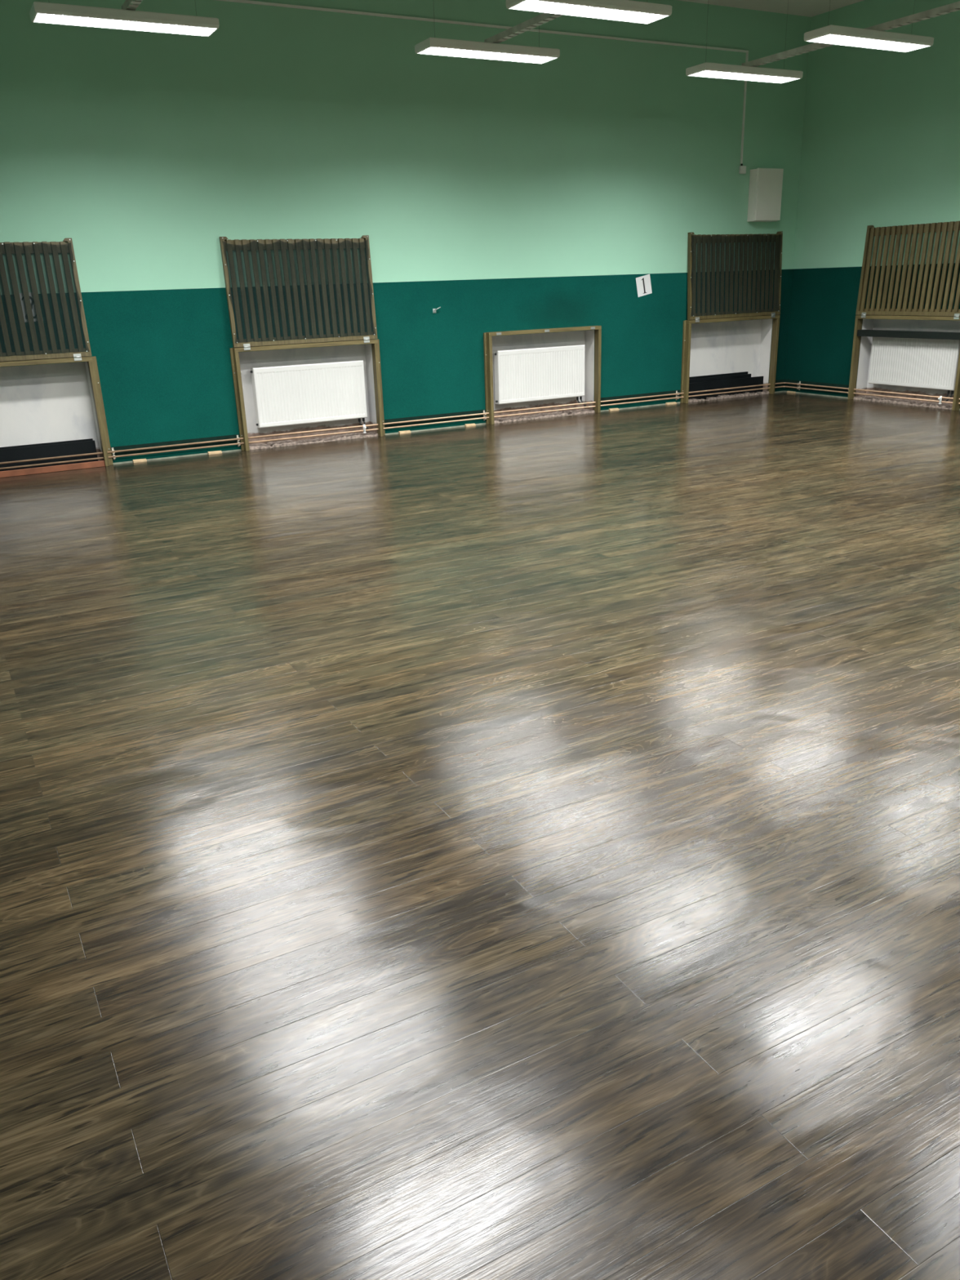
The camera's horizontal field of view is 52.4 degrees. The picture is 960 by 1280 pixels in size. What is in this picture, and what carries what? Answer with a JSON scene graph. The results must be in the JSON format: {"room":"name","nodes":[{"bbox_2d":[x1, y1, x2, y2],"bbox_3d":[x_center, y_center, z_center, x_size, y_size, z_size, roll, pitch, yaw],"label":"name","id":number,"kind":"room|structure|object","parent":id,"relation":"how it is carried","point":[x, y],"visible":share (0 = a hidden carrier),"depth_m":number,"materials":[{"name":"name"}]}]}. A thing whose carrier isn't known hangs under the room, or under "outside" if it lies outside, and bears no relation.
{"room":"community hall","nodes":[
{"label":"community hall","id":0,"kind":"room"},
{"bbox_2d":[0,0,811,461],"bbox_3d":[-1.055,-4.570,10.534,12.565,4.798,0.260,-12,23,-26],"label":"wall","id":1,"kind":"structure","parent":0,"point":[143,150],"depth_m":10.21,"materials":[{"name":"green paint"}]},
{"bbox_2d":[19,293,37,321],"bbox_3d":[-4.186,-3.085,9.054,0.209,0.262,0.002,-12,23,-26],"label":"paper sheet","id":2,"kind":"object","parent":1,"relation":"attached to","point":[20,293],"visible":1,"depth_m":9.05,"materials":[{"name":"black"}]},
{"bbox_2d":[249,360,368,433],"bbox_3d":[-1.838,-2.612,10.666,1.272,0.778,0.272,-12,23,-26],"label":"radiator","id":3,"kind":"object","parent":1,"relation":"attached to","point":[284,395],"visible":1,"depth_m":10.62,"materials":[{"name":"white metal"}]},
{"bbox_2d":[250,360,361,368],"bbox_3d":[-1.862,-2.990,10.574,1.250,0.003,0.090,-12,23,-26],"label":"grille","id":4,"kind":"object","parent":3,"relation":"attached to","point":[353,362],"depth_m":10.59,"materials":[{"name":"white metal"}]},
{"bbox_2d":[0,269,792,462],"bbox_3d":[-0.943,-3.147,10.930,11.965,1.614,0.008,-12,23,-26],"label":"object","id":5,"kind":"structure","parent":1,"relation":"attached to","point":[163,359],"depth_m":11.00,"materials":[{"name":"teal paint"},{"name":"dark teal paint"}]},
{"bbox_2d":[432,306,440,313],"bbox_3d":[-0.488,-3.708,10.967,0.094,0.066,0.048,-6,20,-10],"label":"wall hook","id":6,"kind":"object","parent":1,"relation":"attached to","point":[433,309],"visible":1,"depth_m":10.96,"materials":[{"name":"metal"}]},
{"bbox_2d":[110,379,784,455],"bbox_3d":[-0.918,-2.494,11.165,11.949,0.087,0.001,-12,23,-26],"label":"trim","id":7,"kind":"structure","parent":1,"relation":"attached to","point":[389,420],"depth_m":11.17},
{"bbox_2d":[113,391,783,464],"bbox_3d":[-0.916,-2.381,11.209,11.965,0.015,0.012,-12,23,-26],"label":"baseboard","id":8,"kind":"structure","parent":1,"relation":"attached to","point":[131,461],"depth_m":11.18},
{"bbox_2d":[216,0,748,164],"bbox_3d":[-1.472,-5.590,9.769,10.930,1.255,0.016,-12,23,-26],"label":"cable conduit","id":9,"kind":"object","parent":1,"relation":"attached to","point":[233,1],"visible":1,"depth_m":10.42,"materials":[{"name":"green plastic"}]},
{"bbox_2d":[493,344,586,406],"bbox_3d":[0.744,-3.200,12.000,1.272,0.759,0.221,-12,23,-26],"label":"radiator","id":10,"kind":"object","parent":1,"relation":"attached to","point":[551,372],"visible":1,"depth_m":11.93,"materials":[{"name":"white metal"}]},
{"bbox_2d":[493,344,581,351],"bbox_3d":[0.733,-3.562,11.890,1.250,0.003,0.090,-12,23,-26],"label":"grille","id":11,"kind":"object","parent":10,"relation":"attached to","point":[574,346],"depth_m":11.91,"materials":[{"name":"white metal"}]},
{"bbox_2d":[635,274,652,297],"bbox_3d":[2.053,-4.438,12.225,0.262,0.270,0.002,-12,23,-26],"label":"paper sheet","id":12,"kind":"object","parent":1,"relation":"attached to","point":[643,282],"visible":1,"depth_m":12.22,"materials":[{"name":"white paper"}]},
{"bbox_2d":[738,164,746,173],"bbox_3d":[3.346,-5.998,12.424,0.092,0.115,0.039,-12,23,-26],"label":"wall switch","id":13,"kind":"object","parent":1,"relation":"attached to","point":[742,168],"visible":1,"depth_m":12.41,"materials":[{"name":"white plastic"}]},
{"bbox_2d":[746,168,783,222],"bbox_3d":[3.688,-5.752,12.630,0.436,0.619,0.170,-12,23,-26],"label":"upper cabinet","id":14,"kind":"object","parent":1,"relation":"attached to","point":[765,190],"visible":1,"depth_m":12.56,"materials":[{"name":"metal"}]},
{"bbox_3d":[-3.662,-1.860,9.759,0.024,0.121,0.042,-12,23,-26],"label":"clip","id":15,"kind":"object","parent":1,"relation":"attached to","visible":0},
{"bbox_2d":[0,382,959,464],"bbox_3d":[0.191,-1.831,9.257,11.918,0.019,4.574,-12,23,-26],"label":"copper pipe","id":16,"kind":"object","parent":15,"relation":"attached to","point":[947,397],"visible":1,"depth_m":11.29,"materials":[{"name":"brown metal"}]},
{"bbox_2d":[0,386,959,469],"bbox_3d":[0.193,-1.784,9.274,11.918,0.019,4.574,-12,23,-26],"label":"copper pipe","id":17,"kind":"object","parent":15,"relation":"attached to","point":[464,420],"visible":1,"depth_m":11.30,"materials":[{"name":"brown metal"}]},
{"bbox_2d":[0,391,959,1279],"bbox_3d":[1.936,-0.632,6.368,12.585,0.120,12.420,-12,23,-26],"label":"floor","id":18,"kind":"structure","parent":0,"point":[528,849],"depth_m":2.90,"materials":[{"name":"brown laminate"}]},
{"bbox_2d":[0,438,93,448],"bbox_3d":[-4.480,-1.746,9.450,1.430,0.262,0.018,-12,23,-26],"label":"board","id":19,"kind":"object","parent":18,"relation":"on","point":[89,439],"visible":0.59,"depth_m":9.53,"materials":[{"name":"black laminate"}]},
{"bbox_2d":[0,440,97,471],"bbox_3d":[-4.462,-1.732,9.434,1.443,0.246,0.022,-12,23,-26],"label":"board","id":20,"kind":"object","parent":18,"relation":"on","point":[86,446],"visible":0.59,"depth_m":9.53,"materials":[{"name":"black laminate"}]},
{"bbox_2d":[0,460,105,477],"bbox_3d":[-4.389,-1.610,9.369,1.505,0.058,0.025,-12,23,-26],"label":"kickboard","id":21,"kind":"object","parent":18,"relation":"on","point":[101,463],"visible":1,"depth_m":9.47,"materials":[{"name":"brown wood"}]},
{"bbox_2d":[0,238,113,466],"bbox_3d":[-4.421,-2.576,9.034,1.657,2.104,0.111,-12,23,-26],"label":"radiator cover","id":22,"kind":"object","parent":18,"relation":"on","point":[26,250],"visible":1,"depth_m":9.05,"materials":[{"name":"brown wood"}]},
{"bbox_2d":[133,458,146,462],"bbox_3d":[-3.450,-1.820,9.898,0.130,0.027,0.033,-12,23,-26],"label":"spacer","id":23,"kind":"object","parent":18,"relation":"on","point":[139,460],"visible":1,"depth_m":9.89,"materials":[{"name":"brown wood"}]},
{"bbox_2d":[207,450,222,454],"bbox_3d":[-2.780,-1.967,10.238,0.140,0.027,0.033,-12,23,-26],"label":"spacer","id":24,"kind":"object","parent":18,"relation":"on","point":[215,451],"visible":1,"depth_m":10.23,"materials":[{"name":"brown wood"}]},
{"bbox_2d":[218,235,385,451],"bbox_3d":[-1.825,-3.148,10.350,1.657,2.104,0.111,-12,23,-26],"label":"radiator cover","id":25,"kind":"object","parent":18,"relation":"on","point":[272,246],"visible":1,"depth_m":10.16,"materials":[{"name":"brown wood"}]},
{"bbox_2d":[248,431,377,449],"bbox_3d":[-1.864,-2.219,10.811,1.515,0.046,0.236,-12,23,-26],"label":"plaster","id":26,"kind":"object","parent":18,"relation":"on","point":[352,435],"visible":0.98,"depth_m":10.78,"materials":[{"name":"grey concrete"}]},
{"bbox_2d":[398,430,410,433],"bbox_3d":[-0.864,-2.389,11.210,0.140,0.027,0.033,-12,23,-26],"label":"spacer","id":27,"kind":"object","parent":18,"relation":"on","point":[406,431],"visible":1,"depth_m":11.20,"materials":[{"name":"brown wood"}]},
{"bbox_2d":[464,423,475,426],"bbox_3d":[-0.115,-2.554,11.589,0.130,0.027,0.033,-12,23,-26],"label":"spacer","id":28,"kind":"object","parent":18,"relation":"on","point":[465,424],"visible":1,"depth_m":11.58,"materials":[{"name":"brown wood"}]},
{"bbox_2d":[483,325,601,424],"bbox_3d":[0.802,-3.228,11.856,1.657,1.050,0.097,-12,23,-26],"label":"radiator cover","id":29,"kind":"object","parent":18,"relation":"on","point":[487,336],"visible":1,"depth_m":11.62,"materials":[{"name":"brown wood"}]},
{"bbox_2d":[493,408,595,423],"bbox_3d":[0.747,-2.791,12.136,1.515,0.040,0.237,-12,23,-26],"label":"plaster","id":30,"kind":"object","parent":18,"relation":"on","point":[539,415],"visible":0.95,"depth_m":12.11,"materials":[{"name":"grey concrete"}]},
{"bbox_2d":[608,408,618,411],"bbox_3d":[1.718,-2.957,12.519,0.140,0.027,0.033,-12,23,-26],"label":"spacer","id":31,"kind":"object","parent":18,"relation":"on","point":[610,409],"visible":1,"depth_m":12.51,"materials":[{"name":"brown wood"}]},
{"bbox_2d":[665,401,676,404],"bbox_3d":[2.532,-3.136,12.932,0.160,0.027,0.033,-12,23,-26],"label":"spacer","id":32,"kind":"object","parent":18,"relation":"on","point":[672,402],"visible":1,"depth_m":12.92,"materials":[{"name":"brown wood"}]},
{"bbox_2d":[688,371,747,379],"bbox_3d":[3.201,-3.472,13.371,1.210,0.312,0.020,-12,23,-26],"label":"board","id":33,"kind":"object","parent":18,"relation":"on","point":[744,372],"visible":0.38,"depth_m":13.34,"materials":[{"name":"black laminate"}]},
{"bbox_2d":[688,373,751,382],"bbox_3d":[3.230,-3.454,13.361,1.245,0.283,0.020,-12,23,-26],"label":"board","id":34,"kind":"object","parent":18,"relation":"on","point":[744,375],"visible":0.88,"depth_m":13.33,"materials":[{"name":"black laminate"}]},
{"bbox_2d":[688,376,763,399],"bbox_3d":[3.335,-3.444,13.390,1.450,0.238,0.022,-12,23,-26],"label":"board","id":35,"kind":"object","parent":18,"relation":"on","point":[715,384],"visible":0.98,"depth_m":13.38,"materials":[{"name":"black laminate"}]},
{"bbox_2d":[688,391,768,402],"bbox_3d":[3.345,-3.366,13.454,1.515,0.047,0.235,-12,23,-26],"label":"plaster","id":36,"kind":"object","parent":18,"relation":"on","point":[746,393],"visible":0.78,"depth_m":13.38,"materials":[{"name":"grey concrete"}]},
{"bbox_2d":[680,231,782,403],"bbox_3d":[3.385,-4.295,12.993,1.657,2.104,0.111,-12,23,-26],"label":"radiator cover","id":37,"kind":"object","parent":18,"relation":"on","point":[755,309],"visible":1,"depth_m":12.80,"materials":[{"name":"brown wood"}]},
{"bbox_2d":[853,395,952,409],"bbox_3d":[5.360,-2.982,12.226,0.234,0.041,1.515,-12,23,-26],"label":"plaster","id":38,"kind":"object","parent":18,"relation":"on","point":[897,401],"visible":0.97,"depth_m":12.21,"materials":[{"name":"grey concrete"}]},
{"bbox_2d":[848,221,959,410],"bbox_3d":[5.209,-3.924,11.811,0.111,2.104,1.585,-12,23,-26],"label":"radiator cover","id":39,"kind":"object","parent":18,"relation":"on","point":[861,313],"visible":1,"depth_m":11.70,"materials":[{"name":"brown wood"}]},
{"bbox_2d":[857,329,959,339],"bbox_3d":[5.233,-3.722,11.895,0.098,0.077,1.507,-12,23,-26],"label":"shelf board","id":40,"kind":"object","parent":39,"relation":"attached to","point":[873,333],"visible":1,"depth_m":11.84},
{"bbox_2d":[678,0,863,17],"bbox_3d":[1.784,-5.059,4.745,12.585,0.120,12.420,-12,23,-26],"label":"ceiling","id":41,"kind":"structure","parent":0,"point":[810,8],"depth_m":11.70,"materials":[{"name":"paint"}]},
{"bbox_2d":[29,1,219,36],"bbox_3d":[-2.535,-4.947,6.760,1.250,1.197,0.285,-12,23,-26],"label":"ceiling lamp","id":42,"kind":"object","parent":41,"relation":"hanging from","point":[40,12],"visible":1,"depth_m":6.90,"materials":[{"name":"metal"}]},
{"bbox_2d":[414,9,559,63],"bbox_3d":[0.056,-5.517,8.074,1.250,1.197,0.285,-12,23,-26],"label":"ceiling lamp","id":43,"kind":"object","parent":41,"relation":"hanging from","point":[431,46],"visible":1,"depth_m":8.20,"materials":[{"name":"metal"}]},
{"bbox_2d":[506,0,671,24],"bbox_3d":[0.780,-5.087,6.832,1.250,1.197,0.285,-12,23,-26],"label":"ceiling lamp","id":44,"kind":"object","parent":41,"relation":"hanging from","point":[626,11],"visible":1,"depth_m":7.02,"materials":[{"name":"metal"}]},
{"bbox_2d":[685,0,803,83],"bbox_3d":[2.576,-6.072,9.352,1.250,1.197,0.285,-12,23,-26],"label":"ceiling lamp","id":45,"kind":"object","parent":41,"relation":"hanging from","point":[706,69],"visible":1,"depth_m":9.46,"materials":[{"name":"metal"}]},
{"bbox_2d":[804,1,933,52],"bbox_3d":[3.300,-5.642,8.111,1.250,1.197,0.285,-12,23,-26],"label":"ceiling lamp","id":46,"kind":"object","parent":41,"relation":"hanging from","point":[829,34],"visible":1,"depth_m":8.23,"materials":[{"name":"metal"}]},
{"bbox_3d":[4.024,-5.212,6.870,1.250,1.197,0.285,-12,23,-26],"label":"ceiling lamp","id":47,"kind":"object","parent":41,"relation":"hanging from","visible":0},
{"bbox_2d":[741,0,959,66],"bbox_3d":[4.341,-4.571,6.557,0.064,0.057,7.270,-12,23,-26],"label":"cable tray","id":48,"kind":"object","parent":47,"relation":"on","point":[954,6],"visible":0.69,"depth_m":8.17,"materials":[{"name":"grey metal"}]},
{"bbox_2d":[792,0,959,404],"bbox_3d":[7.206,-4.018,8.257,0.260,4.798,12.400,-12,23,-26],"label":"wall","id":49,"kind":"structure","parent":0,"point":[881,142],"depth_m":11.83,"materials":[{"name":"green paint"}]},
{"bbox_2d":[784,379,848,391],"bbox_3d":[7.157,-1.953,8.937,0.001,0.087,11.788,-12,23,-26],"label":"copper pipe","id":50,"kind":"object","parent":49,"relation":"attached to","point":[785,380],"depth_m":13.31,"materials":[{"name":"brown metal"}]},
{"bbox_2d":[783,262,959,397],"bbox_3d":[7.137,-2.606,8.702,0.008,1.614,11.792,-12,23,-26],"label":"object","id":51,"kind":"structure","parent":49,"relation":"attached to","point":[824,300],"depth_m":13.00,"materials":[{"name":"dark teal paint"}]},
{"bbox_2d":[783,391,959,409],"bbox_3d":[7.163,-1.840,8.980,0.012,0.015,11.788,-12,23,-26],"label":"baseboard","id":52,"kind":"structure","parent":49,"relation":"attached to","point":[784,391],"depth_m":13.28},
{"bbox_2d":[868,337,959,404],"bbox_3d":[5.327,-3.373,12.075,0.272,0.778,1.272,-12,23,-26],"label":"radiator","id":53,"kind":"object","parent":49,"relation":"attached to","point":[925,363],"visible":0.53,"depth_m":11.99,"materials":[{"name":"white metal"}]},
{"bbox_3d":[-1.086,-4.087,4.277,1.250,1.197,0.285,-12,23,-26],"label":"ceiling lamp","id":54,"kind":"object","parent":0,"visible":0},
{"bbox_2d":[121,0,142,10],"bbox_3d":[-0.770,-3.446,3.965,0.064,0.057,7.270,-12,23,-26],"label":"cable tray","id":55,"kind":"object","parent":54,"relation":"on","point":[135,4],"visible":0.6,"depth_m":6.79,"materials":[{"name":"grey metal"}]},
{"bbox_3d":[1.504,-4.657,5.591,1.250,1.197,0.285,-12,23,-26],"label":"ceiling lamp","id":56,"kind":"object","parent":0,"visible":0},
{"bbox_2d":[484,13,562,43],"bbox_3d":[1.821,-4.016,5.279,0.064,0.057,7.270,-12,23,-26],"label":"cable tray","id":57,"kind":"object","parent":56,"relation":"on","point":[543,18],"visible":0.59,"depth_m":7.78,"materials":[{"name":"grey metal"}]}
]}

